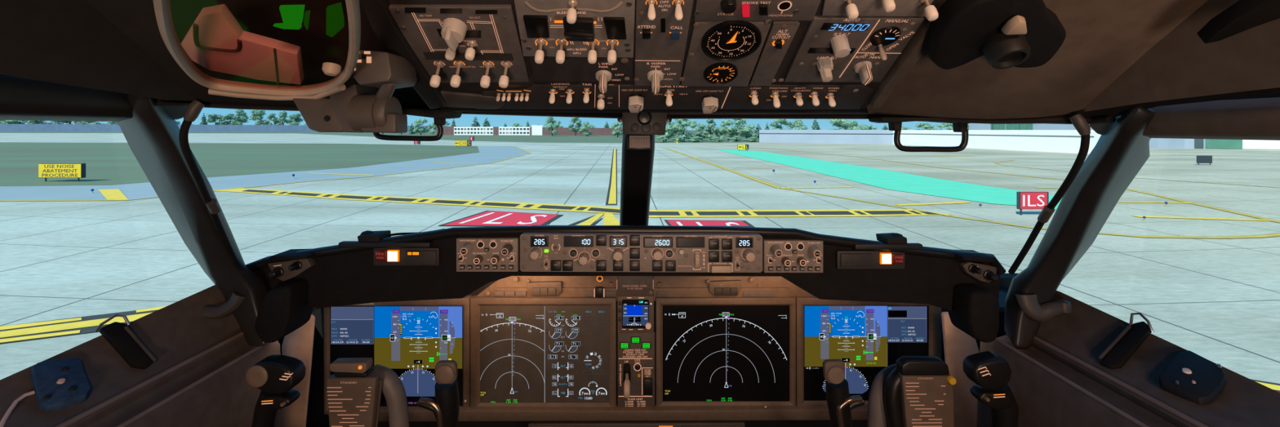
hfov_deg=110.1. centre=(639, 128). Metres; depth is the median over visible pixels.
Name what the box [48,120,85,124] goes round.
tree
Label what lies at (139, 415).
trim
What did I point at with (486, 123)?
conifer
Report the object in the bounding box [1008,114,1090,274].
hose
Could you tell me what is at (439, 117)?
handle
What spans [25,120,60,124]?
tree
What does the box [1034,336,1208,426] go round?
trim
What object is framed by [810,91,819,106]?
toggle switch
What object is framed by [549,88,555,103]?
toggle switch
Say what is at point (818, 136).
low hall
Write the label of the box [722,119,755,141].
tree
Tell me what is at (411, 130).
conifer
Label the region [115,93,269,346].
pillar
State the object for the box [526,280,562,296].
switch plate
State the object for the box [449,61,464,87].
toggle switch
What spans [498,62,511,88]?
toggle switch
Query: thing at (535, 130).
block
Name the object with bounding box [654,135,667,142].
bush
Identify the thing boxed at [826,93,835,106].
toggle switch
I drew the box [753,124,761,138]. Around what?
conifer
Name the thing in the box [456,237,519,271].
control panel
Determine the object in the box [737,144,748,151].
direction sign
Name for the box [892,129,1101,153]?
wall
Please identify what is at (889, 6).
toggle switch
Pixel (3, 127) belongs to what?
perimeter fence
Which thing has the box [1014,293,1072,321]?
handle
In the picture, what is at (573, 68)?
blank panel
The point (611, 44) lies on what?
toggle switch
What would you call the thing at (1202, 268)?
ground
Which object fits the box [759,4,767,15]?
switch
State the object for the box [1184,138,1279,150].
hangar
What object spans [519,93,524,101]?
toggle switch
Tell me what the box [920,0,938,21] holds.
toggle switch
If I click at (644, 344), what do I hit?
light
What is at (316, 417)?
cockpit interior
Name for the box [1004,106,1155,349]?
pillar
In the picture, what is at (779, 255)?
control panel
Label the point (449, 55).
toggle switch
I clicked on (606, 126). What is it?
conifer
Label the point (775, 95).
toggle switch
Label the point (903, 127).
tree
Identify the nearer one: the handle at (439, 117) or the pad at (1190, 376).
the pad at (1190, 376)
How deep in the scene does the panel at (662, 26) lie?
0.52 m
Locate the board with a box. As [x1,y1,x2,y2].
[1196,155,1212,164]
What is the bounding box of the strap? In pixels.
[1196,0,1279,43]
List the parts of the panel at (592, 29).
guard lid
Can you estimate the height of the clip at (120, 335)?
0.076 m
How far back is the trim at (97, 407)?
0.63 m
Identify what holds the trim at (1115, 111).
attached to the pillar at (1120, 153)
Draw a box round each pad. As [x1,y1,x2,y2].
[29,358,91,412]
[1158,350,1226,405]
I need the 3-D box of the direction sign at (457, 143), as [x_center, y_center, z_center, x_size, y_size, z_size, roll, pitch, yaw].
[-48.836,4.110,123.478,4.521,1.781,0.420,0,0,0]
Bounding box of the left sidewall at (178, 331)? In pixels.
[0,284,283,426]
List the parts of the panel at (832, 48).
altitude knob, altitude knob, wiper knob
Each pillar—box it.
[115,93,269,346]
[619,133,654,225]
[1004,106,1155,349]
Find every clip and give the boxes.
[93,313,157,368]
[1097,312,1154,368]
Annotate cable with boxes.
[0,390,35,426]
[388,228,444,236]
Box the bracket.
[617,112,671,135]
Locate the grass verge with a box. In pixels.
[0,130,759,142]
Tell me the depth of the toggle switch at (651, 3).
0.46 m
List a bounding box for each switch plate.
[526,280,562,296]
[708,280,742,296]
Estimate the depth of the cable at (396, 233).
0.83 m
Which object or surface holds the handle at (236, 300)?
attached to the pillar at (151, 135)
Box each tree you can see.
[0,120,48,124]
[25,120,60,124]
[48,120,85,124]
[72,120,111,124]
[205,113,223,124]
[218,113,235,124]
[229,109,248,124]
[248,109,266,124]
[262,113,279,124]
[275,111,292,124]
[287,113,302,124]
[412,118,430,134]
[427,121,436,133]
[512,122,524,126]
[544,116,559,136]
[568,117,582,135]
[580,121,595,136]
[608,121,622,137]
[655,121,676,142]
[669,119,700,142]
[694,124,711,140]
[702,119,719,140]
[715,121,727,140]
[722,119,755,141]
[743,123,757,139]
[769,119,794,129]
[788,119,808,129]
[827,119,856,129]
[846,120,868,129]
[866,124,877,129]
[901,126,909,129]
[915,122,937,129]
[935,123,952,129]
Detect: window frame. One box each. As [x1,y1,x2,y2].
[0,75,186,121]
[1088,97,1279,140]
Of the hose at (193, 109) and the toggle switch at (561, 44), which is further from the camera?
the hose at (193, 109)
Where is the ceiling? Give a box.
[0,0,1279,119]
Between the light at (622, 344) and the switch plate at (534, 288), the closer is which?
the light at (622, 344)
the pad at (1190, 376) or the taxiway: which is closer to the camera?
the pad at (1190, 376)
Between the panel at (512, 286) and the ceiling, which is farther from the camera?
the panel at (512, 286)
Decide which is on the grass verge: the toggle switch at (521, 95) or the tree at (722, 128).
the tree at (722, 128)
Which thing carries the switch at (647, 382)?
attached to the panel at (636, 351)
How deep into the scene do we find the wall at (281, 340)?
1.22 m
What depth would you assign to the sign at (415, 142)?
138.47 m
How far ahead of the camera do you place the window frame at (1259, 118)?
0.47 m
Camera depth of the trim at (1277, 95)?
0.50 m
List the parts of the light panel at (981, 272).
knob, plate, knob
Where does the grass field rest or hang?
on the ground
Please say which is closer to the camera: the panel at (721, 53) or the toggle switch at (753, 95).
the panel at (721, 53)
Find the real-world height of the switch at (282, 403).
0.006 m
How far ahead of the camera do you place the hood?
0.81 m
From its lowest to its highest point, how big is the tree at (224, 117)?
46.674 m
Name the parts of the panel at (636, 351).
wheel knob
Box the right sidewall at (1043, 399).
[976,290,1279,426]
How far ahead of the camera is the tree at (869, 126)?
298.99 m
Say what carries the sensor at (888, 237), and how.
on the glareshield
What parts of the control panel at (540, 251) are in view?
course knob, pane, push knob, pane, speed knob, push knob, heading knob, pane, altitude knob, pane, push knob, push knob, pane, pane, course knob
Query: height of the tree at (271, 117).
46.674 m
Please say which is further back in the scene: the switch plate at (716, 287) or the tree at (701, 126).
the tree at (701, 126)
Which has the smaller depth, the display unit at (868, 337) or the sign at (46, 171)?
the display unit at (868, 337)
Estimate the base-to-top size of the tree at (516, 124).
12.068 m
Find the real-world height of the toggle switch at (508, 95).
0.012 m
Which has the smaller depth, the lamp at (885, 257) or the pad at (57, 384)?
the pad at (57, 384)
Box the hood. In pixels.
[253,235,999,311]
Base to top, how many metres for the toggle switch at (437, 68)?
0.033 m
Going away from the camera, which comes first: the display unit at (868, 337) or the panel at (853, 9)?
the panel at (853, 9)
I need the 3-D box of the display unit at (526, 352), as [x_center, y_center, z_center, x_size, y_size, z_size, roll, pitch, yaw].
[-0.229,0.536,1.065,0.344,0.274,0.030,0,0,0]
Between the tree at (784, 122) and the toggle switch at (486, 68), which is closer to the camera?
the toggle switch at (486, 68)
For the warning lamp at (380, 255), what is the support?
on the glareshield
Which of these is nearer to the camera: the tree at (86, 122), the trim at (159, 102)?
the trim at (159, 102)
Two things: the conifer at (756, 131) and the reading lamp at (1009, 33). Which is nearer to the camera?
the reading lamp at (1009, 33)
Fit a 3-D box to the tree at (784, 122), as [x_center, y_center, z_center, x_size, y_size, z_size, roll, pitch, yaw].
[79.474,-0.997,249.629,13.812,12.035,13.826,0,0,0]
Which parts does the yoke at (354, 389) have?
grip stem, yoke arm, horn stem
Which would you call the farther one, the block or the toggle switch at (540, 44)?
the block
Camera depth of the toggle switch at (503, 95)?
0.62 m
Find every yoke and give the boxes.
[245,354,459,426]
[822,350,1018,426]
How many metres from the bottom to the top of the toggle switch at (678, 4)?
0.023 m
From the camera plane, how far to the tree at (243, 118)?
1179.06 m
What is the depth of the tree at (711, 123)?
178.36 m
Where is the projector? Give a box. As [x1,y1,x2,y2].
[181,4,303,84]
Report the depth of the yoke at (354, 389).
0.74 m
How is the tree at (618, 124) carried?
on the grass verge
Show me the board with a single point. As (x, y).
(1200, 159)
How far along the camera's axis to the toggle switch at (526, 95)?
0.62 m
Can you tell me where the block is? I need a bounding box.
[435,124,622,135]
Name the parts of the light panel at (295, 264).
knob, knob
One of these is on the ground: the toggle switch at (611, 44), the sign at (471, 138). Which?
the sign at (471, 138)
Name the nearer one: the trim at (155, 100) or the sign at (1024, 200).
the trim at (155, 100)
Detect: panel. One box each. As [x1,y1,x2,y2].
[267,248,315,280]
[320,275,947,421]
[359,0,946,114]
[388,4,529,88]
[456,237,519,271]
[514,0,635,63]
[520,225,762,272]
[528,56,632,80]
[617,329,654,406]
[634,0,693,93]
[679,19,771,86]
[693,0,821,24]
[749,20,799,85]
[762,239,822,272]
[783,15,924,84]
[821,0,938,21]
[955,249,998,282]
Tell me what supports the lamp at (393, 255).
on the glareshield
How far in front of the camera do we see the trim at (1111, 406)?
0.65 m
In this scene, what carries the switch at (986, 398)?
attached to the yoke at (915, 391)
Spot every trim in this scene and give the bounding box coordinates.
[54,331,243,426]
[115,342,267,426]
[152,97,622,114]
[155,99,622,118]
[281,314,315,426]
[666,114,1115,124]
[941,311,979,426]
[995,337,1149,426]
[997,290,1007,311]
[1001,88,1279,119]
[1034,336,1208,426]
[1221,93,1279,100]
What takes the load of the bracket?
attached to the pillar at (637, 165)
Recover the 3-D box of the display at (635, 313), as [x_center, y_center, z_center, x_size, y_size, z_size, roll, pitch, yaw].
[-0.010,0.438,1.058,0.086,0.087,0.023,0,0,0]
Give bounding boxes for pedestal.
[528,420,745,426]
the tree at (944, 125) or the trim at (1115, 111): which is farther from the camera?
the tree at (944, 125)
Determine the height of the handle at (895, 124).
0.052 m
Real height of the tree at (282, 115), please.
52.811 m
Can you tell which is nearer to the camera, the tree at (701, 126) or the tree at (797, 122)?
the tree at (701, 126)
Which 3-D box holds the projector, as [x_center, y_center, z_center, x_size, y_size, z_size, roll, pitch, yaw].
[-0.428,-0.086,0.493,0.120,0.069,0.101,0,0,35]
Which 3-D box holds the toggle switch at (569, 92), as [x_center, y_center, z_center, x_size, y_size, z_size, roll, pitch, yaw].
[-0.097,-0.044,0.614,0.008,0.021,0.015,0,0,0]
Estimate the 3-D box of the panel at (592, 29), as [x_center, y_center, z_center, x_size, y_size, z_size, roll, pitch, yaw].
[-0.074,-0.110,0.501,0.139,0.071,0.104,0,0,0]
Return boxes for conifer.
[198,113,207,124]
[408,123,415,133]
[451,118,456,126]
[471,117,479,126]
[482,117,490,126]
[603,121,608,128]
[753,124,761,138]
[810,120,820,129]
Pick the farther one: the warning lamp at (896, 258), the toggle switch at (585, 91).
the warning lamp at (896, 258)
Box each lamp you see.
[374,249,386,260]
[386,249,399,262]
[880,252,891,264]
[892,253,903,263]
[924,0,1066,69]
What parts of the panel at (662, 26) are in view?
wiper knob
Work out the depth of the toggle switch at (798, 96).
0.62 m
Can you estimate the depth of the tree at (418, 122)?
357.93 m
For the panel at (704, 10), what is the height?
0.030 m
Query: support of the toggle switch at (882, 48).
attached to the panel at (832, 48)
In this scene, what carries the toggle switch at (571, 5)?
attached to the panel at (592, 29)
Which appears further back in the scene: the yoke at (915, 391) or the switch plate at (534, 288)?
the switch plate at (534, 288)
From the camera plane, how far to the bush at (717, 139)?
165.24 m
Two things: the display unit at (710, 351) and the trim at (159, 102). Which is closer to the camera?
the trim at (159, 102)
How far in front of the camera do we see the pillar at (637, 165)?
1.03 m
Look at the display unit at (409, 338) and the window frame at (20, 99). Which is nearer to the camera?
the window frame at (20, 99)
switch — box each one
[280,400,286,406]
[429,61,444,87]
[444,48,455,60]
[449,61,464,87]
[464,40,476,60]
[480,62,493,88]
[496,93,501,101]
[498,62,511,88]
[501,93,506,101]
[506,93,511,101]
[514,93,519,101]
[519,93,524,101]
[524,93,528,101]
[534,39,545,63]
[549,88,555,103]
[555,39,566,63]
[565,88,573,103]
[566,0,577,23]
[582,88,589,103]
[587,40,597,63]
[596,93,604,109]
[607,40,617,63]
[643,377,652,395]
[647,0,655,20]
[665,90,672,106]
[674,0,683,20]
[750,91,758,105]
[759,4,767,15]
[771,91,780,107]
[794,92,803,106]
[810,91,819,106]
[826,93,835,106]
[843,0,858,19]
[877,44,887,60]
[881,0,895,12]
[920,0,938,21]
[983,395,990,401]
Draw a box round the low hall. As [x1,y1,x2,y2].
[759,129,893,144]
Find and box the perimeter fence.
[0,124,427,131]
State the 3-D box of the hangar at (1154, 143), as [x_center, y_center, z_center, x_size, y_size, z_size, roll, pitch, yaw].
[148.755,0.288,143.759,42.895,9.423,62.518,0,0,0]
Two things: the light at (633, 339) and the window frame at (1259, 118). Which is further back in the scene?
the light at (633, 339)
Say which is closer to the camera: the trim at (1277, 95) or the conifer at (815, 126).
the trim at (1277, 95)
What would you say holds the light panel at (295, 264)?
attached to the glareshield
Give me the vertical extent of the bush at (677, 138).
2.406 m
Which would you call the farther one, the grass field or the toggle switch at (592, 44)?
the grass field
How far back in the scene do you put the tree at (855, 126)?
262.02 m
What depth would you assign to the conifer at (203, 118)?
1181.94 m
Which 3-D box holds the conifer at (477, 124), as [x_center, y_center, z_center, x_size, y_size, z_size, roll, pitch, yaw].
[-184.209,-3.942,500.253,14.824,18.050,14.197,0,0,0]
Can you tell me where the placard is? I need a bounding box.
[626,134,652,149]
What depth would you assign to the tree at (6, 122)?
1160.07 m
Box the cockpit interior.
[306,273,1018,426]
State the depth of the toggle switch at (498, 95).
0.62 m
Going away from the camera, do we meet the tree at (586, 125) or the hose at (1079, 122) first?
the hose at (1079, 122)
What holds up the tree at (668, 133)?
on the grass verge
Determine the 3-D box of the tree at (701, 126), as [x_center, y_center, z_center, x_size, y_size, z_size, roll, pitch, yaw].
[25.681,1.522,180.256,8.066,6.981,8.453,0,0,0]
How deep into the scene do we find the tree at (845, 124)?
248.75 m
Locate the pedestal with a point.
(557, 423)
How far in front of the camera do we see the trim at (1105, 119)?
0.70 m
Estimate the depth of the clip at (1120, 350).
0.67 m
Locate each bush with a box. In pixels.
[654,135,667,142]
[671,137,684,142]
[687,136,702,142]
[707,136,723,142]
[725,135,743,142]
[744,136,758,142]
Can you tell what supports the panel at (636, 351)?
on the panel at (512, 286)
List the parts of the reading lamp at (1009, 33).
knob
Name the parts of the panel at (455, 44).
temperature knob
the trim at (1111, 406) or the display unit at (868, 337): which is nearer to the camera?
the trim at (1111, 406)
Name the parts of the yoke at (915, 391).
horn stem, yoke arm, grip stem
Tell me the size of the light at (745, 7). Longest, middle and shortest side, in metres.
0.014 x 0.010 x 0.007 m
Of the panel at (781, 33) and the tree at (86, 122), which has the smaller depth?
the panel at (781, 33)
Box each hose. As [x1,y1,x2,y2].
[178,99,244,271]
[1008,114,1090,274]
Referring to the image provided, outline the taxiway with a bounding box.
[0,146,528,199]
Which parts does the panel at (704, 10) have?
selector knob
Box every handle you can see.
[201,291,245,318]
[373,107,462,141]
[868,117,968,151]
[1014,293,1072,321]
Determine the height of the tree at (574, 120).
15.393 m
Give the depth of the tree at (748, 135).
185.87 m
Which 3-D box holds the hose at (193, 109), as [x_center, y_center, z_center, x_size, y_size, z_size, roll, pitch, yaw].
[-0.630,0.107,0.665,0.027,0.289,0.228,0,0,-31]
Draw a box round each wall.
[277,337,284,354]
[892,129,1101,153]
[996,288,1008,337]
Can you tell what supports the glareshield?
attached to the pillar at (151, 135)
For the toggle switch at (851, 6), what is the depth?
0.45 m
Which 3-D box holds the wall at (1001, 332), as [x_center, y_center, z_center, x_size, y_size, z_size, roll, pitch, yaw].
[1.010,0.350,-0.100,0.060,1.740,2.800,0,0,0]
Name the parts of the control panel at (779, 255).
minimum knob, mode knob, push knob, push knob, range knob, pressure knob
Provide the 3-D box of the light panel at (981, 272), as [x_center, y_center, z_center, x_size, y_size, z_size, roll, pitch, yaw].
[0.600,0.249,0.804,0.074,0.052,0.051,0,0,0]
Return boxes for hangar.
[968,123,1184,148]
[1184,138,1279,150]
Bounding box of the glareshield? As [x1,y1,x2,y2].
[245,225,1005,342]
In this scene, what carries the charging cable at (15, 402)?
on the left sidewall at (178, 331)
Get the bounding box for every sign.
[38,163,85,181]
[413,141,420,144]
[454,140,471,146]
[469,136,474,140]
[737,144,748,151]
[1016,191,1048,215]
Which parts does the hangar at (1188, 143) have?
doorway, door, panel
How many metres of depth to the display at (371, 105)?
0.52 m
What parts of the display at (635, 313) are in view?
setting knob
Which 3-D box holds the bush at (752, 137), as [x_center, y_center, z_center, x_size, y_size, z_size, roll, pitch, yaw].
[42.522,4.023,169.834,6.055,2.146,6.019,0,0,0]
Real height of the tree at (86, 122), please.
39.291 m
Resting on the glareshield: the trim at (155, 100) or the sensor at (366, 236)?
the sensor at (366, 236)
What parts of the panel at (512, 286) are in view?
blank plate, plate, plate, blank plate, blank plate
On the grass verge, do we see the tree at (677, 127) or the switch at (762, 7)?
the tree at (677, 127)
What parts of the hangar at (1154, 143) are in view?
door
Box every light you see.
[619,342,629,348]
[631,336,639,342]
[641,342,650,348]
[742,4,749,17]
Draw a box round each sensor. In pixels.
[357,230,391,241]
[875,232,906,244]
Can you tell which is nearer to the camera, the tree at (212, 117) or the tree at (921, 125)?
the tree at (921, 125)
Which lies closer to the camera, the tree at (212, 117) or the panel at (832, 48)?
the panel at (832, 48)
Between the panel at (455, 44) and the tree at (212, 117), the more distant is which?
the tree at (212, 117)
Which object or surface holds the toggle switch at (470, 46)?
attached to the panel at (455, 44)
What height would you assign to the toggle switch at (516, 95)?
0.012 m
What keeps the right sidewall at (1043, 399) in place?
on the floor
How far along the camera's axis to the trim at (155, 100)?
0.71 m
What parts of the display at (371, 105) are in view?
bracket plate, latch knob, bracket arm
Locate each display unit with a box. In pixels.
[324,295,471,414]
[470,295,616,407]
[655,296,795,407]
[795,296,941,406]
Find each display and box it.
[152,0,417,133]
[617,295,653,333]
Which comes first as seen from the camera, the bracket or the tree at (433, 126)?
the bracket
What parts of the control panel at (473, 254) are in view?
minimum knob, mode knob, push knob, push knob, range knob, pressure knob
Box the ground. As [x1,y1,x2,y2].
[0,128,1279,392]
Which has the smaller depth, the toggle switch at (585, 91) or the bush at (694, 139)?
the toggle switch at (585, 91)
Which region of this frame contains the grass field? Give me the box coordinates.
[0,142,479,186]
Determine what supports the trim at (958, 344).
attached to the wall at (1001, 332)
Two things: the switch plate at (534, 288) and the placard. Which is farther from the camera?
the switch plate at (534, 288)
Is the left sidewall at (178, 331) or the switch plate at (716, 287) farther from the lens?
the switch plate at (716, 287)
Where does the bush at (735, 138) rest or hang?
on the ground
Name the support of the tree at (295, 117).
on the ground
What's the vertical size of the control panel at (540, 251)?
0.068 m
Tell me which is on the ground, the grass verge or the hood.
the grass verge
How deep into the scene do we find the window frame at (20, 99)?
0.47 m

